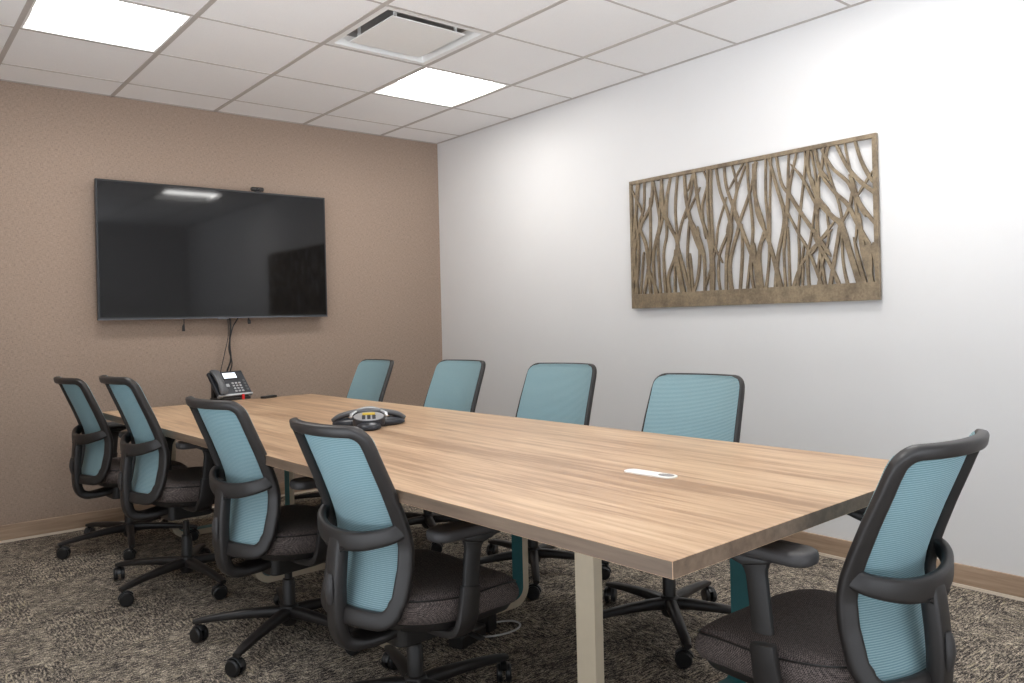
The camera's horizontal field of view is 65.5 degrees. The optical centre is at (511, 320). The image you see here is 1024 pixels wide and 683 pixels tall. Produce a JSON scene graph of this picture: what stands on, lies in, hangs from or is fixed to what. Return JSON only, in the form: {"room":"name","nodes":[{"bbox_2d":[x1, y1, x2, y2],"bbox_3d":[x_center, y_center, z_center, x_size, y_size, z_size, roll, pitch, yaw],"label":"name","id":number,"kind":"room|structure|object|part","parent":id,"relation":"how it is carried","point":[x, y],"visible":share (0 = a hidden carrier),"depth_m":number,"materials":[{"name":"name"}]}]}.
{"room":"conference room","nodes":[
{"label":"conference room","id":0,"kind":"room"},
{"bbox_2d":[0,80,441,525],"bbox_3d":[-2.193,-0.193,4.968,4.350,2.999,0.100,-1,0,-39],"label":"wall","id":1,"kind":"structure","parent":0,"point":[380,193],"depth_m":4.96,"materials":[{"name":"beige paint"}]},
{"bbox_2d":[0,482,317,543],"bbox_3d":[-2.130,1.152,4.921,4.137,0.082,0.013,-1,0,-39],"label":"baseboard","id":2,"kind":"structure","parent":1,"relation":"attached to","point":[55,524],"depth_m":4.55,"materials":[{"name":"brown wood"}]},
{"bbox_2d":[94,178,327,330],"bbox_3d":[-1.876,-0.387,5.109,1.447,0.902,0.090,-1,0,-39],"label":"television","id":3,"kind":"object","parent":1,"relation":"attached to","point":[164,251],"visible":1,"depth_m":5.01,"materials":[{"name":"black plastic"}]},
{"bbox_3d":[-1.845,-0.013,5.082,1.447,0.014,0.020,-1,0,-39],"label":"trim","id":4,"kind":"part","parent":3,"relation":"part of","materials":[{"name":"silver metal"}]},
{"bbox_2d":[220,318,237,371],"bbox_3d":[-1.810,0.554,5.146,0.166,1.207,0.030,-1,0,-39],"label":"cables","id":5,"kind":"object","parent":3,"relation":"hanging from","point":[229,323],"visible":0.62,"depth_m":5.13,"materials":[{"name":"black plastic"}]},
{"bbox_2d":[250,187,263,191],"bbox_3d":[-1.678,-0.859,5.248,0.084,0.035,0.042,-1,0,-39],"label":"webcam","id":6,"kind":"object","parent":3,"relation":"on","point":[255,189],"visible":1,"depth_m":5.23,"materials":[{"name":"black plastic"}]},
{"bbox_2d":[0,0,735,135],"bbox_3d":[-0.161,-1.401,2.521,3.071,0.021,6.300,-1,0,-39],"label":"trim","id":7,"kind":"structure","parent":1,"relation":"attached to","point":[28,4],"depth_m":4.00,"materials":[{"name":"metal"}]},
{"bbox_2d":[0,0,864,142],"bbox_3d":[-0.195,-1.542,2.495,4.150,0.298,6.300,-1,0,-39],"label":"ceiling","id":8,"kind":"structure","parent":0,"point":[578,27],"depth_m":4.14,"materials":[{"name":"tile"}]},
{"bbox_2d":[20,0,192,51],"bbox_3d":[-1.845,-1.394,3.612,0.586,0.084,0.586,-1,0,-39],"label":"ceiling light","id":9,"kind":"object","parent":8,"relation":"attached to","point":[113,22],"visible":0.77,"depth_m":3.68,"materials":[{"name":"white plastic"}]},
{"bbox_2d":[326,6,489,64],"bbox_3d":[-0.517,-1.426,3.914,0.586,0.084,0.586,-1,0,-39],"label":"ceiling vent","id":10,"kind":"object","parent":8,"relation":"in","point":[390,32],"visible":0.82,"depth_m":3.93,"materials":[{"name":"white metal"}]},
{"bbox_2d":[373,67,507,106],"bbox_3d":[-0.432,-1.428,4.772,0.586,0.084,0.586,-1,0,-39],"label":"ceiling light","id":11,"kind":"object","parent":8,"relation":"attached to","point":[428,85],"visible":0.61,"depth_m":4.84,"materials":[{"name":"white plastic"}]},
{"bbox_2d":[0,491,1023,682],"bbox_3d":[-0.129,1.207,2.495,4.150,0.100,6.300,-1,0,-39],"label":"floor","id":12,"kind":"structure","parent":0,"point":[62,620],"depth_m":3.01,"materials":[{"name":"carpet"}]},
{"bbox_2d":[53,376,199,560],"bbox_3d":[-2.090,0.745,4.259,0.664,0.918,0.717,-1,0,-44],"label":"office chair","id":13,"kind":"object","parent":12,"relation":"on","point":[94,460],"visible":0.82,"depth_m":4.08,"materials":[{"name":"plastic"}]},
{"bbox_3d":[-2.259,0.746,4.082,0.018,0.084,0.040,-1,0,-44],"label":"lumbar knob","id":14,"kind":"part","parent":13,"relation":"part of","materials":[{"name":"plastic"}]},
{"bbox_3d":[-2.234,0.564,4.111,0.202,0.549,0.424,-1,0,-44],"label":"frame","id":15,"kind":"part","parent":13,"relation":"part of","materials":[{"name":"plastic"}]},
{"bbox_3d":[-2.209,0.680,4.499,0.197,0.187,0.056,-1,0,-44],"label":"arm post","id":16,"kind":"part","parent":13,"relation":"part of","materials":[{"name":"black plastic"}]},
{"bbox_3d":[-2.028,0.814,4.307,0.460,0.127,0.490,-1,0,-44],"label":"seat","id":17,"kind":"part","parent":13,"relation":"part of","materials":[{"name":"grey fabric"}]},
{"bbox_2d":[99,375,235,606],"bbox_3d":[-1.466,0.711,3.606,0.686,0.956,0.668,-1,0,-42],"label":"office chair","id":18,"kind":"object","parent":12,"relation":"on","point":[146,476],"visible":0.91,"depth_m":3.42,"materials":[{"name":"plastic"}]},
{"bbox_3d":[-1.692,0.695,3.436,0.018,0.084,0.040,-1,0,-42],"label":"lumbar knob","id":19,"kind":"part","parent":18,"relation":"part of","materials":[{"name":"plastic"}]},
{"bbox_3d":[-1.666,0.512,3.463,0.202,0.549,0.424,-1,0,-42],"label":"frame","id":20,"kind":"part","parent":18,"relation":"part of","materials":[{"name":"plastic"}]},
{"bbox_3d":[-1.627,0.628,3.851,0.197,0.187,0.056,-1,0,-42],"label":"arm post","id":21,"kind":"part","parent":18,"relation":"part of","materials":[{"name":"black plastic"}]},
{"bbox_3d":[-1.453,0.762,3.652,0.460,0.127,0.490,-1,0,-42],"label":"seat","id":22,"kind":"part","parent":18,"relation":"part of","materials":[{"name":"grey fabric"}]},
{"bbox_3d":[-1.274,0.619,3.464,0.197,0.187,0.056,-1,0,-42],"label":"arm post","id":23,"kind":"part","parent":18,"relation":"part of","materials":[{"name":"black plastic"}]},
{"bbox_2d":[185,396,359,676],"bbox_3d":[-0.824,0.718,2.963,0.686,0.909,0.693,-1,0,44],"label":"office chair","id":24,"kind":"object","parent":12,"relation":"on","point":[250,522],"visible":0.89,"depth_m":2.76,"materials":[{"name":"plastic"}]},
{"bbox_3d":[-1.030,0.725,2.762,0.040,0.084,0.018,-1,0,44],"label":"lumbar knob","id":25,"kind":"part","parent":24,"relation":"part of","materials":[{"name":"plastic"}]},
{"bbox_3d":[-1.006,0.542,2.791,0.424,0.549,0.202,-1,0,44],"label":"frame","id":26,"kind":"part","parent":24,"relation":"part of","materials":[{"name":"plastic"}]},
{"bbox_3d":[-0.803,0.793,2.991,0.490,0.127,0.460,-1,0,44],"label":"seat","id":27,"kind":"part","parent":24,"relation":"part of","materials":[{"name":"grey fabric"}]},
{"bbox_2d":[294,359,393,507],"bbox_3d":[-1.052,0.719,5.006,0.672,0.918,0.689,-1,0,-41],"label":"office chair","id":28,"kind":"object","parent":12,"relation":"on","point":[371,378],"visible":0.17,"depth_m":5.18,"materials":[{"name":"fabric"}]},
{"bbox_3d":[-0.898,0.531,5.147,0.202,0.549,0.424,-1,0,-41],"label":"frame","id":29,"kind":"part","parent":28,"relation":"part of","materials":[{"name":"plastic"}]},
{"bbox_2d":[289,417,518,682],"bbox_3d":[-0.282,0.713,2.347,0.695,0.893,0.689,-1,0,-42],"label":"office chair","id":30,"kind":"object","parent":12,"relation":"on","point":[395,593],"visible":0.98,"depth_m":2.15,"materials":[{"name":"plastic"}]},
{"bbox_3d":[-0.495,0.728,2.153,0.018,0.084,0.040,-1,0,-42],"label":"lumbar knob","id":31,"kind":"part","parent":30,"relation":"part of","materials":[{"name":"plastic"}]},
{"bbox_3d":[-0.469,0.546,2.180,0.202,0.549,0.424,-1,0,-42],"label":"frame","id":32,"kind":"part","parent":30,"relation":"part of","materials":[{"name":"plastic"}]},
{"bbox_3d":[-0.256,0.795,2.370,0.460,0.127,0.490,-1,0,-42],"label":"seat","id":33,"kind":"part","parent":30,"relation":"part of","materials":[{"name":"grey fabric"}]},
{"bbox_3d":[-0.150,0.874,2.254,0.191,0.016,0.025,-1,0,44],"label":"lever","id":34,"kind":"part","parent":30,"relation":"part of","materials":[{"name":"black plastic"}]},
{"bbox_3d":[-0.077,0.653,2.181,0.197,0.187,0.056,-1,0,-42],"label":"arm post","id":35,"kind":"part","parent":30,"relation":"part of","materials":[{"name":"black plastic"}]},
{"bbox_2d":[405,359,485,551],"bbox_3d":[-0.490,0.697,4.312,0.687,0.935,0.686,-1,0,44],"label":"office chair","id":36,"kind":"object","parent":12,"relation":"on","point":[455,384],"visible":0.23,"depth_m":4.46,"materials":[{"name":"fabric"}]},
{"bbox_3d":[-0.304,0.500,4.467,0.424,0.549,0.202,-1,0,44],"label":"frame","id":37,"kind":"part","parent":36,"relation":"part of","materials":[{"name":"plastic"}]},
{"bbox_2d":[449,614,496,649],"bbox_3d":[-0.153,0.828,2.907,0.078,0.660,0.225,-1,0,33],"label":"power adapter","id":38,"kind":"object","parent":12,"relation":"on","point":[488,624],"visible":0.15,"depth_m":2.88,"materials":[{"name":"black plastic"}]},
{"bbox_2d":[102,394,888,682],"bbox_3d":[-0.483,0.805,3.219,1.218,0.720,3.742,-1,0,-41],"label":"conference table","id":39,"kind":"object","parent":12,"relation":"on","point":[567,486],"visible":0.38,"depth_m":2.13,"materials":[{"name":"laminate"}]},
{"bbox_2d":[206,370,252,399],"bbox_3d":[-1.688,0.383,4.777,0.146,0.182,0.231,-1,0,37],"label":"desk phone","id":40,"kind":"object","parent":39,"relation":"on","point":[228,385],"visible":1,"depth_m":4.75,"materials":[{"name":"plastic"}]},
{"bbox_3d":[-1.615,0.849,4.610,0.718,0.687,0.065,-1,0,-41],"label":"frame leg","id":41,"kind":"part","parent":39,"relation":"part of","materials":[{"name":"beige metal"}]},
{"bbox_2d":[260,395,276,398],"bbox_3d":[-1.470,0.461,4.812,0.040,0.016,0.110,-1,0,26],"label":"remote control","id":42,"kind":"object","parent":39,"relation":"on","point":[267,396],"visible":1,"depth_m":4.79,"materials":[{"name":"black plastic"}]},
{"bbox_3d":[-0.903,0.832,3.798,0.718,0.687,0.065,-1,0,-41],"label":"frame leg","id":43,"kind":"part","parent":39,"relation":"part of","materials":[{"name":"beige metal"}]},
{"bbox_2d":[331,406,405,430],"bbox_3d":[-0.584,0.407,3.394,0.287,0.082,0.304,-1,0,-40],"label":"phone","id":44,"kind":"object","parent":39,"relation":"on","point":[367,418],"visible":0.98,"depth_m":3.35,"materials":[{"name":"plastic"}]},
{"bbox_3d":[-0.615,0.392,3.413,0.177,0.051,0.112,-1,0,-40],"label":"silver trim","id":45,"kind":"part","parent":44,"relation":"part of","materials":[{"name":"plastic"}]},
{"bbox_3d":[-0.594,0.398,3.303,0.119,0.026,0.110,-1,0,-40],"label":"keypad plate","id":46,"kind":"part","parent":44,"relation":"part of","materials":[{"name":"silver metal"}]},
{"bbox_3d":[-0.230,0.816,3.031,0.718,0.687,0.065,-1,0,-41],"label":"frame leg","id":47,"kind":"part","parent":39,"relation":"part of","materials":[{"name":"beige metal"}]},
{"bbox_2d":[624,469,677,478],"bbox_3d":[0.381,0.422,2.195,0.050,0.005,0.166,-1,0,-43],"label":"cable grommet","id":48,"kind":"object","parent":39,"relation":"on","point":[632,471],"visible":1,"depth_m":2.19,"materials":[{"name":"white plastic"}]},
{"bbox_3d":[0.456,0.799,2.249,0.718,0.687,0.065,-1,0,-41],"label":"frame leg","id":49,"kind":"part","parent":39,"relation":"part of","materials":[{"name":"beige metal"}]},
{"bbox_2d":[484,620,520,637],"bbox_3d":[-0.052,1.149,2.967,0.197,0.007,0.118,-1,0,-39],"label":"coiled cable","id":50,"kind":"object","parent":12,"relation":"on","point":[519,623],"visible":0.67,"depth_m":2.95,"materials":[{"name":"grey plastic"}]},
{"bbox_2d":[480,362,610,599],"bbox_3d":[0.100,0.681,3.655,0.697,0.941,0.666,-1,0,37],"label":"office chair","id":51,"kind":"object","parent":12,"relation":"on","point":[551,391],"visible":0.27,"depth_m":3.79,"materials":[{"name":"fabric"}]},
{"bbox_3d":[0.227,0.482,3.814,0.424,0.549,0.202,-1,0,37],"label":"frame","id":52,"kind":"part","parent":51,"relation":"part of","materials":[{"name":"plastic"}]},
{"bbox_2d":[603,373,744,668],"bbox_3d":[0.588,0.679,2.981,0.700,0.922,0.669,-1,0,40],"label":"office chair","id":53,"kind":"object","parent":12,"relation":"on","point":[695,405],"visible":0.27,"depth_m":3.10,"materials":[{"name":"fabric"}]},
{"bbox_3d":[0.722,0.489,3.134,0.424,0.549,0.202,-1,0,40],"label":"frame","id":54,"kind":"part","parent":53,"relation":"part of","materials":[{"name":"plastic"}]},
{"bbox_2d":[695,429,989,682],"bbox_3d":[0.736,0.691,1.906,0.686,0.888,0.709,-1,0,-39],"label":"office chair","id":55,"kind":"object","parent":12,"relation":"on","point":[887,618],"visible":1,"depth_m":1.69,"materials":[{"name":"plastic"}]},
{"bbox_3d":[0.511,0.589,1.770,0.056,0.187,0.197,-1,0,-39],"label":"arm post","id":56,"kind":"part","parent":55,"relation":"part of","materials":[{"name":"black plastic"}]},
{"bbox_3d":[0.725,0.777,1.929,0.490,0.127,0.460,-1,0,-39],"label":"seat","id":57,"kind":"part","parent":55,"relation":"part of","materials":[{"name":"grey fabric"}]},
{"bbox_3d":[0.920,0.579,2.098,0.056,0.187,0.197,-1,0,-39],"label":"arm post","id":58,"kind":"part","parent":55,"relation":"part of","materials":[{"name":"black plastic"}]},
{"bbox_3d":[0.894,0.518,1.710,0.424,0.549,0.202,-1,0,-39],"label":"frame","id":59,"kind":"part","parent":55,"relation":"part of","materials":[{"name":"plastic"}]},
{"bbox_3d":[0.924,0.699,1.678,0.040,0.084,0.018,-1,0,-39],"label":"lumbar knob","id":60,"kind":"part","parent":55,"relation":"part of","materials":[{"name":"plastic"}]},
{"bbox_2d":[437,0,1023,576],"bbox_3d":[1.510,-0.282,3.805,0.100,2.999,6.400,-1,0,-39],"label":"wall","id":61,"kind":"structure","parent":0,"point":[534,209],"depth_m":3.83,"materials":[{"name":"white paint"}]},
{"bbox_2d":[0,0,871,143],"bbox_3d":[-0.245,-1.399,2.560,4.150,0.018,5.499,-1,0,-39],"label":"trim","id":62,"kind":"structure","parent":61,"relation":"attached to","point":[611,1],"depth_m":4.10,"materials":[{"name":"metal"}]},
{"bbox_2d":[629,133,881,308],"bbox_3d":[1.170,-0.451,4.109,0.032,0.743,1.466,-1,0,-39],"label":"wall art","id":63,"kind":"object","parent":61,"relation":"attached to","point":[862,290],"visible":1,"depth_m":3.99,"materials":[{"name":"brown wood"}]},
{"bbox_2d":[781,531,1023,601],"bbox_3d":[1.467,1.066,3.807,0.013,0.082,6.300,-1,0,-39],"label":"baseboard","id":64,"kind":"structure","parent":61,"relation":"attached to","point":[1005,583],"depth_m":3.29,"materials":[{"name":"brown wood"}]}
]}

